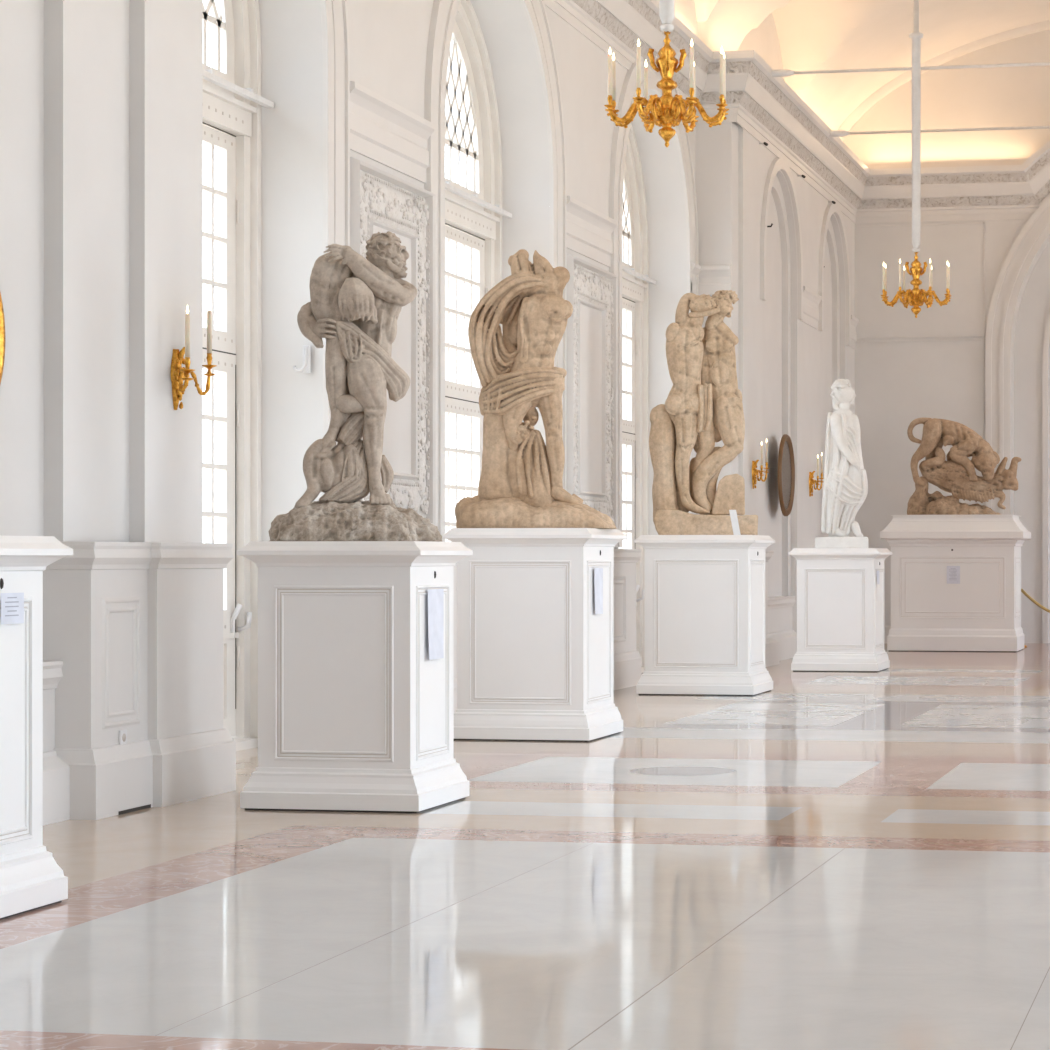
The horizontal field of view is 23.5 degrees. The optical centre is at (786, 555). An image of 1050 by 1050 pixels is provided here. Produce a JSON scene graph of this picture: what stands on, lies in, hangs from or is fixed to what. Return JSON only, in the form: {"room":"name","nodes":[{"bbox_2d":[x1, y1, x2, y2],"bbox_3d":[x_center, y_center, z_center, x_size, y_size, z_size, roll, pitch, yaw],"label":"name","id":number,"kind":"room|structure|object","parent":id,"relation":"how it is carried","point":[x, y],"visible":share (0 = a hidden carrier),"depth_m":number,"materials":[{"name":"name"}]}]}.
{"room":"museum","nodes":[
{"label":"museum","id":0,"kind":"room"},
{"bbox_2d":[0,0,202,542],"bbox_3d":[-6.143,-2.530,6.285,1.150,8.060,20.150,0,0,10],"label":"wall","id":1,"kind":"structure","parent":0,"point":[101,101],"depth_m":14.83,"materials":[{"name":"paint"}]},
{"bbox_2d":[0,292,4,383],"bbox_3d":[-4.452,-1.200,13.285,0.055,1.200,1.160,0,0,10],"label":"oval mirror","id":2,"kind":"object","parent":1,"relation":"attached to","point":[2,320],"visible":1,"depth_m":13.80,"materials":[{"name":"gold metal"}]},
{"bbox_2d":[43,660,69,824],"bbox_3d":[-5.819,1.048,5.361,0.220,0.905,18.450,0,0,10],"label":"trim","id":3,"kind":"structure","parent":1,"relation":"attached to","point":[56,773],"depth_m":14.17,"materials":[{"name":"paint"}]},
{"bbox_2d":[43,541,235,819],"bbox_3d":[-4.089,0.708,14.890,0.690,1.585,2.420,0,0,10],"label":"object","id":4,"kind":"structure","parent":1,"relation":"attached to","point":[135,628],"depth_m":14.82,"materials":[{"name":"paint"}]},
{"bbox_2d":[119,729,126,744],"bbox_3d":[-3.893,1.065,14.662,0.014,0.090,0.090,0,0,10],"label":"wall socket","id":5,"kind":"object","parent":4,"relation":"attached to","point":[122,733],"visible":1,"depth_m":14.65,"materials":[{"name":"white plastic"}]},
{"bbox_2d":[170,302,216,409],"bbox_3d":[-3.735,-1.260,15.649,0.212,0.690,0.406,0,0,10],"label":"wall sconce","id":6,"kind":"object","parent":1,"relation":"attached to","point":[179,374],"visible":1,"depth_m":15.64,"materials":[{"name":"gold metal"}]},
{"bbox_2d":[185,314,189,356],"bbox_3d":[-3.713,-1.363,15.486,0.032,0.275,0.032,0,0,10],"label":"candle","id":7,"kind":"object","parent":6,"relation":"on","point":[187,316],"depth_m":15.47,"materials":[{"name":"wax"}]},
{"bbox_2d":[207,311,211,352],"bbox_3d":[-3.649,-1.413,15.793,0.032,0.275,0.032,0,0,10],"label":"candle","id":8,"kind":"object","parent":6,"relation":"on","point":[209,313],"depth_m":15.78,"materials":[{"name":"wax"}]},
{"bbox_2d":[258,0,694,548],"bbox_3d":[-3.057,-2.530,24.654,0.600,8.060,17.200,0,0,10],"label":"wall","id":9,"kind":"structure","parent":0,"point":[388,39],"depth_m":21.53,"materials":[{"name":"paint"}]},
{"bbox_2d":[203,0,273,750],"bbox_3d":[-4.574,-2.140,18.040,0.400,7.280,3.720,0,0,10],"label":"window","id":10,"kind":"structure","parent":9,"relation":"in","point":[232,99],"depth_m":19.58,"materials":[{"name":"glass"}]},
{"bbox_2d":[293,345,310,372],"bbox_3d":[-3.822,-1.550,19.679,0.132,0.220,0.064,0,0,10],"label":"hook","id":11,"kind":"object","parent":9,"relation":"attached to","point":[306,368],"visible":1,"depth_m":19.67,"materials":[{"name":"white plastic"}]},
{"bbox_2d":[320,0,349,494],"bbox_3d":[-3.954,-3.135,17.926,0.060,6.070,4.500,0,0,10],"label":"trim","id":12,"kind":"structure","parent":9,"relation":"attached to","point":[334,13],"depth_m":19.89,"materials":[{"name":"paint"}]},
{"bbox_2d":[350,81,434,182],"bbox_3d":[-3.346,-3.570,21.134,0.100,0.540,2.030,0,0,10],"label":"trim","id":13,"kind":"structure","parent":9,"relation":"attached to","point":[382,131],"depth_m":21.09,"materials":[{"name":"paint"}]},
{"bbox_2d":[350,157,435,525],"bbox_3d":[-3.335,-1.730,21.142,0.120,3.000,1.990,0,0,10],"label":"panel","id":14,"kind":"object","parent":9,"relation":"attached to","point":[381,201],"visible":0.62,"depth_m":21.68,"materials":[{"name":"paint"}]},
{"bbox_2d":[454,563,456,712],"bbox_3d":[-3.435,0.708,21.150,0.520,1.585,3.370,0,0,10],"label":"pier","id":15,"kind":"object","parent":9,"relation":"attached to","point":[455,566],"depth_m":22.47,"materials":[{"name":"paint"}]},
{"bbox_2d":[445,0,511,541],"bbox_3d":[-3.397,-2.140,24.463,0.400,7.280,3.720,0,0,10],"label":"window","id":16,"kind":"structure","parent":9,"relation":"in","point":[473,216],"depth_m":25.45,"materials":[{"name":"glass"}]},
{"bbox_2d":[424,0,565,541],"bbox_3d":[-2.778,-3.135,24.349,0.060,6.070,4.500,0,0,10],"label":"trim","id":17,"kind":"structure","parent":9,"relation":"attached to","point":[444,12],"depth_m":22.56,"materials":[{"name":"paint"}]},
{"bbox_2d":[566,196,616,266],"bbox_3d":[-2.170,-3.570,27.557,0.100,0.540,2.030,0,0,10],"label":"trim","id":18,"kind":"structure","parent":9,"relation":"attached to","point":[589,231],"depth_m":27.52,"materials":[{"name":"paint"}]},
{"bbox_2d":[566,253,617,528],"bbox_3d":[-2.158,-1.730,27.565,0.120,3.000,1.990,0,0,10],"label":"panel","id":19,"kind":"object","parent":9,"relation":"attached to","point":[592,290],"visible":0.86,"depth_m":27.65,"materials":[{"name":"paint"}]},
{"bbox_2d":[614,549,640,689],"bbox_3d":[-2.258,0.708,27.573,0.520,1.585,3.370,0,0,10],"label":"pier","id":20,"kind":"object","parent":9,"relation":"attached to","point":[627,660],"visible":0.29,"depth_m":28.55,"materials":[{"name":"paint"}]},
{"bbox_2d":[619,124,656,672],"bbox_3d":[-2.221,-2.140,30.886,0.400,7.280,3.720,0,0,10],"label":"window","id":21,"kind":"structure","parent":9,"relation":"in","point":[636,280],"depth_m":32.38,"materials":[{"name":"glass"}]},
{"bbox_2d":[609,56,698,546],"bbox_3d":[-1.601,-3.135,30.772,0.060,6.070,4.500,0,0,10],"label":"trim","id":22,"kind":"structure","parent":9,"relation":"attached to","point":[620,134],"depth_m":29.09,"materials":[{"name":"paint"}]},
{"bbox_2d":[691,262,731,295],"bbox_3d":[-1.014,-3.570,32.784,0.490,0.540,0.470,0,0,10],"label":"trim","id":23,"kind":"structure","parent":9,"relation":"attached to","point":[712,278],"depth_m":32.95,"materials":[{"name":"paint"}]},
{"bbox_2d":[0,643,1049,1049],"bbox_3d":[2.370,1.500,20.153,14.200,0.003,50.500,0,0,10],"label":"floor","id":24,"kind":"structure","parent":0,"point":[814,860],"depth_m":11.05,"materials":[{"name":"white stone"}]},
{"bbox_2d":[0,535,72,919],"bbox_3d":[-3.752,0.708,10.483,1.134,1.585,1.004,0,0,10],"label":"pedestal","id":25,"kind":"object","parent":24,"relation":"on","point":[31,879],"visible":0.92,"depth_m":10.61,"materials":[{"name":"paint"}]},
{"bbox_2d":[1,593,23,623],"bbox_3d":[-3.252,0.220,10.498,0.002,0.130,0.200,0,0,10],"label":"paper notice","id":26,"kind":"object","parent":25,"relation":"attached to","point":[12,604],"visible":1,"depth_m":10.50,"materials":[{"name":"white paper"}]},
{"bbox_2d":[5,597,18,615],"bbox_3d":[-3.252,0.212,10.491,0.001,0.080,0.115,0,0,10],"label":"print","id":27,"kind":"object","parent":26,"relation":"attached to","point":[11,603],"depth_m":10.49},
{"bbox_2d":[236,541,472,812],"bbox_3d":[-2.598,0.707,15.131,1.134,1.587,1.004,0,0,10],"label":"pedestal","id":28,"kind":"object","parent":24,"relation":"on","point":[355,714],"visible":1,"depth_m":14.73,"materials":[{"name":"paint"}]},
{"bbox_2d":[268,231,441,541],"bbox_3d":[-2.626,-1.037,15.241,1.052,1.897,0.656,0,0,-10],"label":"sculpture","id":29,"kind":"object","parent":28,"relation":"on","point":[370,293],"visible":0.89,"depth_m":15.08,"materials":[{"name":"grey stone"}]},
{"bbox_2d":[319,411,393,502],"bbox_3d":[-2.635,-0.616,15.217,0.487,0.604,0.191,0,0,-37],"label":"drapery","id":30,"kind":"object","parent":29,"relation":"hanging from","point":[350,469],"depth_m":15.12,"materials":[{"name":"grey stone"}]},
{"bbox_2d":[428,589,443,659],"bbox_3d":[-2.109,0.410,15.046,0.010,0.420,0.300,0,0,10],"label":"paper notice","id":31,"kind":"object","parent":28,"relation":"attached to","point":[435,596],"visible":1,"depth_m":15.05,"materials":[{"name":"white paper"}]},
{"bbox_2d":[442,528,626,741],"bbox_3d":[-2.083,0.636,20.816,1.254,1.727,1.174,0,0,10],"label":"pedestal","id":32,"kind":"object","parent":24,"relation":"on","point":[535,658],"visible":0.94,"depth_m":20.34,"materials":[{"name":"paint"}]},
{"bbox_2d":[455,249,615,528],"bbox_3d":[-2.092,-1.392,20.827,1.352,2.326,0.800,0,0,-6],"label":"sculpture","id":33,"kind":"object","parent":32,"relation":"on","point":[521,480],"visible":0.95,"depth_m":20.70,"materials":[{"name":"beige stone"}]},
{"bbox_2d":[479,367,566,415],"bbox_3d":[-2.188,-1.369,20.706,0.728,0.410,0.306,0,0,-6],"label":"drapery","id":34,"kind":"object","parent":33,"relation":"hanging from","point":[505,391],"depth_m":20.67,"materials":[{"name":"beige stone"}]},
{"bbox_2d":[594,568,602,614],"bbox_3d":[-1.550,0.290,20.637,0.010,0.380,0.280,0,0,10],"label":"paper notice","id":35,"kind":"object","parent":32,"relation":"attached to","point":[598,572],"visible":1,"depth_m":20.64,"materials":[{"name":"white paper"}]},
{"bbox_2d":[634,535,774,695],"bbox_3d":[-0.890,0.636,27.465,1.330,1.727,1.190,0,0,10],"label":"pedestal","id":36,"kind":"object","parent":24,"relation":"on","point":[705,594],"visible":1,"depth_m":26.97,"materials":[{"name":"paint"}]},
{"bbox_2d":[649,290,757,534],"bbox_3d":[-0.922,-1.577,27.510,1.195,2.696,0.653,0,0,-2],"label":"sculpture","id":37,"kind":"object","parent":36,"relation":"on","point":[703,406],"visible":0.96,"depth_m":27.37,"materials":[{"name":"stone"}]},
{"bbox_2d":[729,510,740,534],"bbox_3d":[-0.561,-0.362,26.921,0.125,0.270,0.110,0,0,-1],"label":"sign","id":38,"kind":"object","parent":36,"relation":"on","point":[733,514],"visible":1,"depth_m":26.89,"materials":[{"name":"white paper"}]},
{"bbox_2d":[788,548,891,671],"bbox_3d":[0.713,0.700,32.941,1.202,1.600,1.162,0,0,10],"label":"pedestal","id":39,"kind":"object","parent":24,"relation":"on","point":[840,600],"visible":1,"depth_m":32.46,"materials":[{"name":"paint"}]},
{"bbox_2d":[815,379,867,547],"bbox_3d":[0.717,-1.218,32.914,0.704,2.232,0.574,0,0,1],"label":"sculpture","id":40,"kind":"object","parent":39,"relation":"on","point":[845,486],"visible":0.98,"depth_m":32.78,"materials":[{"name":"white stone"}]},
{"bbox_2d":[880,514,1030,651],"bbox_3d":[2.705,0.425,39.875,2.250,2.150,1.500,0,0,10],"label":"pedestal","id":41,"kind":"object","parent":24,"relation":"on","point":[980,613],"visible":1,"depth_m":39.27,"materials":[{"name":"paint"}]},
{"bbox_2d":[947,566,959,583],"bbox_3d":[2.612,0.295,39.258,0.210,0.280,0.002,0,0,10],"label":"paper notice","id":42,"kind":"object","parent":41,"relation":"attached to","point":[953,572],"visible":1,"depth_m":39.26,"materials":[{"name":"white paper"}]},
{"bbox_2d":[907,418,1021,514],"bbox_3d":[2.824,-1.431,39.868,1.827,1.558,0.668,0,0,4],"label":"sculpture","id":43,"kind":"object","parent":41,"relation":"on","point":[957,476],"visible":0.9,"depth_m":39.69,"materials":[{"name":"brown stone"}]},
{"bbox_3d":[3.803,1.000,41.291,0.320,1.000,0.320,0,0,10],"label":"stanchion","id":44,"kind":"object","parent":24,"relation":"on","visible":0},
{"bbox_2d":[1021,589,1049,612],"bbox_3d":[4.762,0.791,41.115,1.864,0.516,0.048,0,0,10],"label":"rope","id":45,"kind":"object","parent":44,"relation":"hanging from","point":[1022,590],"visible":0.94,"depth_m":41.22,"materials":[{"name":"gold metal"}]},
{"bbox_2d":[695,122,854,632],"bbox_3d":[-0.318,-2.530,38.081,1.150,8.060,10.200,0,0,10],"label":"wall","id":46,"kind":"structure","parent":0,"point":[787,368],"depth_m":36.76,"materials":[{"name":"paint"}]},
{"bbox_2d":[752,439,768,488],"bbox_3d":[-0.365,-1.260,34.043,0.212,0.690,0.406,0,0,10],"label":"wall sconce","id":47,"kind":"object","parent":46,"relation":"attached to","point":[755,472],"visible":1,"depth_m":34.03,"materials":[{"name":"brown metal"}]},
{"bbox_2d":[760,445,762,464],"bbox_3d":[-0.344,-1.363,33.880,0.032,0.275,0.032,0,0,10],"label":"candle","id":48,"kind":"object","parent":47,"relation":"on","point":[761,445],"depth_m":33.87,"materials":[{"name":"wax"}]},
{"bbox_2d":[765,443,767,461],"bbox_3d":[-0.279,-1.413,34.187,0.032,0.275,0.032,0,0,10],"label":"candle","id":49,"kind":"object","parent":47,"relation":"on","point":[766,454],"depth_m":34.18,"materials":[{"name":"wax"}]},
{"bbox_2d":[765,550,779,666],"bbox_3d":[-0.874,0.708,33.547,1.090,1.585,2.600,0,0,10],"label":"trim","id":50,"kind":"structure","parent":46,"relation":"attached to","point":[772,646],"depth_m":34.45,"materials":[{"name":"paint"}]},
{"bbox_2d":[760,158,802,319],"bbox_3d":[-0.065,-4.640,36.103,0.060,2.180,3.100,0,0,10],"label":"arch molding","id":51,"kind":"structure","parent":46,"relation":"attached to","point":[778,164],"depth_m":35.94,"materials":[{"name":"paint"}]},
{"bbox_2d":[768,596,796,660],"bbox_3d":[-0.164,1.048,36.121,0.240,0.905,3.200,0,0,10],"label":"trim","id":52,"kind":"structure","parent":46,"relation":"attached to","point":[780,608],"depth_m":36.42,"materials":[{"name":"paint"}]},
{"bbox_2d":[778,434,794,515],"bbox_3d":[-0.006,-1.180,36.550,0.055,1.200,1.120,0,0,10],"label":"oval mirror","id":53,"kind":"object","parent":46,"relation":"attached to","point":[786,464],"visible":1,"depth_m":36.57,"materials":[{"name":"brown wood"}]},
{"bbox_2d":[800,286,821,329],"bbox_3d":[0.372,-3.820,38.463,0.070,0.540,1.500,0,0,10],"label":"trim","id":54,"kind":"structure","parent":46,"relation":"attached to","point":[811,300],"depth_m":38.46,"materials":[{"name":"paint"}]},
{"bbox_2d":[809,453,823,496],"bbox_3d":[0.451,-1.260,38.499,0.212,0.690,0.406,0,0,10],"label":"wall sconce","id":55,"kind":"object","parent":46,"relation":"attached to","point":[811,481],"visible":0.99,"depth_m":38.49,"materials":[{"name":"brown metal"}]},
{"bbox_2d":[817,458,818,475],"bbox_3d":[0.473,-1.363,38.335,0.032,0.275,0.032,0,0,10],"label":"candle","id":56,"kind":"object","parent":55,"relation":"on","point":[817,458],"depth_m":38.32,"materials":[{"name":"wax"}]},
{"bbox_2d":[821,456,822,472],"bbox_3d":[0.537,-1.413,38.643,0.032,0.275,0.032,0,0,10],"label":"candle","id":57,"kind":"object","parent":55,"relation":"on","point":[821,456],"depth_m":38.63,"materials":[{"name":"wax"}]},
{"bbox_2d":[818,203,850,344],"bbox_3d":[0.782,-4.650,40.726,0.060,2.200,2.900,0,0,10],"label":"arch molding","id":58,"kind":"structure","parent":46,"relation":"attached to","point":[831,208],"depth_m":40.49,"materials":[{"name":"paint"}]},
{"bbox_2d":[848,315,858,349],"bbox_3d":[1.133,-3.820,42.618,0.070,0.540,0.750,0,0,10],"label":"trim","id":59,"kind":"structure","parent":46,"relation":"attached to","point":[854,321],"depth_m":42.66,"materials":[{"name":"paint"}]},
{"bbox_2d":[675,0,1049,168],"bbox_3d":[2.690,-7.875,18.569,12.840,2.750,47.500,0,0,10],"label":"ceiling","id":60,"kind":"structure","parent":0,"point":[812,34],"depth_m":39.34,"materials":[{"name":"paint"}]},
{"bbox_2d":[604,0,729,146],"bbox_3d":[-0.911,-5.955,18.979,0.941,5.690,0.883,0,0,-3],"label":"chandelier","id":61,"kind":"object","parent":60,"relation":"hanging from","point":[667,111],"visible":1,"depth_m":18.92,"materials":[{"name":"gold metal"}]},
{"bbox_2d":[608,55,611,94],"bbox_3d":[-1.338,-3.634,18.894,0.034,0.308,0.033,0,0,-3],"label":"candle","id":62,"kind":"object","parent":61,"relation":"on","point":[609,56],"depth_m":18.88,"materials":[{"name":"wax"}]},
{"bbox_2d":[612,60,615,100],"bbox_3d":[-1.326,-3.634,19.104,0.034,0.308,0.033,0,0,-3],"label":"candle","id":63,"kind":"object","parent":61,"relation":"on","point":[613,62],"depth_m":19.09,"materials":[{"name":"wax"}]},
{"bbox_2d":[636,46,640,87],"bbox_3d":[-1.103,-3.634,18.585,0.034,0.308,0.033,0,0,-3],"label":"candle","id":64,"kind":"object","parent":61,"relation":"on","point":[638,49],"depth_m":18.57,"materials":[{"name":"wax"}]},
{"bbox_2d":[644,67,647,106],"bbox_3d":[-1.092,-3.634,19.370,0.034,0.308,0.033,0,0,-3],"label":"candle","id":65,"kind":"object","parent":61,"relation":"on","point":[645,69],"depth_m":19.36,"materials":[{"name":"wax"}]},
{"bbox_2d":[689,46,693,87],"bbox_3d":[-0.708,-3.634,18.590,0.034,0.308,0.033,0,0,-3],"label":"candle","id":66,"kind":"object","parent":61,"relation":"on","point":[691,69],"depth_m":18.58,"materials":[{"name":"wax"}]},
{"bbox_2d":[693,67,695,96],"bbox_3d":[-0.725,-3.634,19.368,0.034,0.308,0.033,0,0,-3],"label":"candle","id":67,"kind":"object","parent":61,"relation":"on","point":[694,95],"depth_m":19.35,"materials":[{"name":"wax"}]},
{"bbox_2d":[720,54,723,94],"bbox_3d":[-0.491,-3.634,18.860,0.034,0.308,0.033,0,0,-3],"label":"candle","id":68,"kind":"object","parent":61,"relation":"on","point":[721,55],"depth_m":18.84,"materials":[{"name":"wax"}]},
{"bbox_2d":[724,59,725,99],"bbox_3d":[-0.483,-3.634,19.056,0.034,0.308,0.033,0,0,-3],"label":"candle","id":69,"kind":"object","parent":61,"relation":"on","point":[724,59],"depth_m":19.04,"materials":[{"name":"wax"}]},
{"bbox_2d":[543,0,1049,222],"bbox_3d":[0.938,-6.770,19.271,10.700,2.100,48.250,0,0,10],"label":"crown molding","id":70,"kind":"structure","parent":60,"relation":"attached to","point":[762,104],"depth_m":37.00,"materials":[{"name":"paint"}]},
{"bbox_2d":[880,0,951,317],"bbox_3d":[1.717,-5.985,33.239,0.941,5.630,0.883,0,0,3],"label":"chandelier","id":71,"kind":"object","parent":60,"relation":"hanging from","point":[915,297],"visible":1,"depth_m":33.19,"materials":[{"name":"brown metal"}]},
{"bbox_2d":[882,266,884,288],"bbox_3d":[1.284,-3.694,33.197,0.034,0.308,0.033,0,0,3],"label":"candle","id":72,"kind":"object","parent":71,"relation":"on","point":[883,268],"depth_m":33.19,"materials":[{"name":"wax"}]},
{"bbox_2d":[885,268,886,290],"bbox_3d":[1.317,-3.694,33.404,0.034,0.308,0.033,0,0,3],"label":"candle","id":73,"kind":"object","parent":71,"relation":"on","point":[885,268],"depth_m":33.39,"materials":[{"name":"wax"}]},
{"bbox_2d":[899,263,900,286],"bbox_3d":[1.487,-3.694,32.866,0.034,0.308,0.033,0,0,3],"label":"candle","id":74,"kind":"object","parent":71,"relation":"on","point":[899,263],"depth_m":32.85,"materials":[{"name":"wax"}]},
{"bbox_2d":[903,270,904,290],"bbox_3d":[1.575,-3.694,33.646,0.034,0.308,0.033,0,0,3],"label":"candle","id":75,"kind":"object","parent":71,"relation":"on","point":[903,270],"depth_m":33.63,"materials":[{"name":"wax"}]},
{"bbox_2d":[929,263,930,285],"bbox_3d":[1.880,-3.694,32.832,0.034,0.308,0.033,0,0,3],"label":"candle","id":76,"kind":"object","parent":71,"relation":"on","point":[929,263],"depth_m":32.82,"materials":[{"name":"wax"}]},
{"bbox_2d":[931,270,932,290],"bbox_3d":[1.941,-3.694,33.607,0.034,0.308,0.033,0,0,3],"label":"candle","id":77,"kind":"object","parent":71,"relation":"on","point":[931,270],"depth_m":33.60,"materials":[{"name":"wax"}]},
{"bbox_2d":[946,265,948,287],"bbox_3d":[2.123,-3.694,33.079,0.034,0.308,0.033,0,0,3],"label":"candle","id":78,"kind":"object","parent":71,"relation":"on","point":[947,267],"depth_m":33.07,"materials":[{"name":"wax"}]},
{"bbox_2d":[855,219,1049,642],"bbox_3d":[6.991,-2.610,42.460,13.950,8.220,1.050,0,0,10],"label":"wall","id":79,"kind":"structure","parent":0,"point":[897,383],"depth_m":42.86,"materials":[{"name":"paint"}]},
{"bbox_2d":[884,625,890,643],"bbox_3d":[2.224,1.345,42.770,2.360,0.310,0.060,0,0,10],"label":"baseboard","id":80,"kind":"structure","parent":79,"relation":"attached to","point":[887,628],"depth_m":42.83,"materials":[{"name":"paint"}]},
{"bbox_2d":[858,222,984,622],"bbox_3d":[2.291,-2.265,42.777,2.190,6.830,0.020,0,0,10],"label":"end panel","id":81,"kind":"object","parent":79,"relation":"attached to","point":[982,222],"visible":0.67,"depth_m":42.69,"materials":[{"name":"paint"}]},
{"bbox_2d":[838,20,1049,140],"bbox_3d":[6.943,-7.895,41.783,13.000,2.830,0.300,0,0,10],"label":"trim","id":82,"kind":"structure","parent":79,"relation":"attached to","point":[849,122],"depth_m":42.50,"materials":[{"name":"paint"}]},
{"bbox_2d":[985,196,1049,642],"bbox_3d":[7.011,-2.820,42.152,7.280,8.640,0.650,0,0,10],"label":"trim","id":83,"kind":"structure","parent":79,"relation":"attached to","point":[1023,251],"depth_m":42.48,"materials":[{"name":"paint"}]},
{"bbox_3d":[8.789,-2.530,17.452,0.600,8.060,47.500,0,0,10],"label":"wall","id":84,"kind":"structure","parent":0,"visible":0},
{"bbox_2d":[772,62,1049,76],"bbox_3d":[5.509,-6.540,32.845,12.000,0.100,0.100,0,0,10],"label":"rod","id":85,"kind":"object","parent":84,"relation":"attached to","point":[785,72],"visible":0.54,"depth_m":33.57,"materials":[{"name":"white paint"}]},
{"bbox_2d":[772,69,793,76],"bbox_3d":[-0.147,-6.540,33.881,0.500,0.100,0.100,0,0,10],"label":"socket","id":86,"kind":"object","parent":85,"relation":"attached to","point":[785,72],"depth_m":33.83,"materials":[{"name":"white paint"}]},
{"bbox_2d":[828,126,1049,136],"bbox_3d":[6.374,-6.520,37.566,12.000,0.100,0.100,0,0,10],"label":"rod","id":87,"kind":"object","parent":84,"relation":"attached to","point":[836,133],"visible":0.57,"depth_m":38.30,"materials":[{"name":"white paint"}]},
{"bbox_2d":[828,130,848,136],"bbox_3d":[0.718,-6.520,38.603,0.500,0.100,0.100,0,0,10],"label":"socket","id":88,"kind":"object","parent":87,"relation":"attached to","point":[836,133],"depth_m":38.55,"materials":[{"name":"white paint"}]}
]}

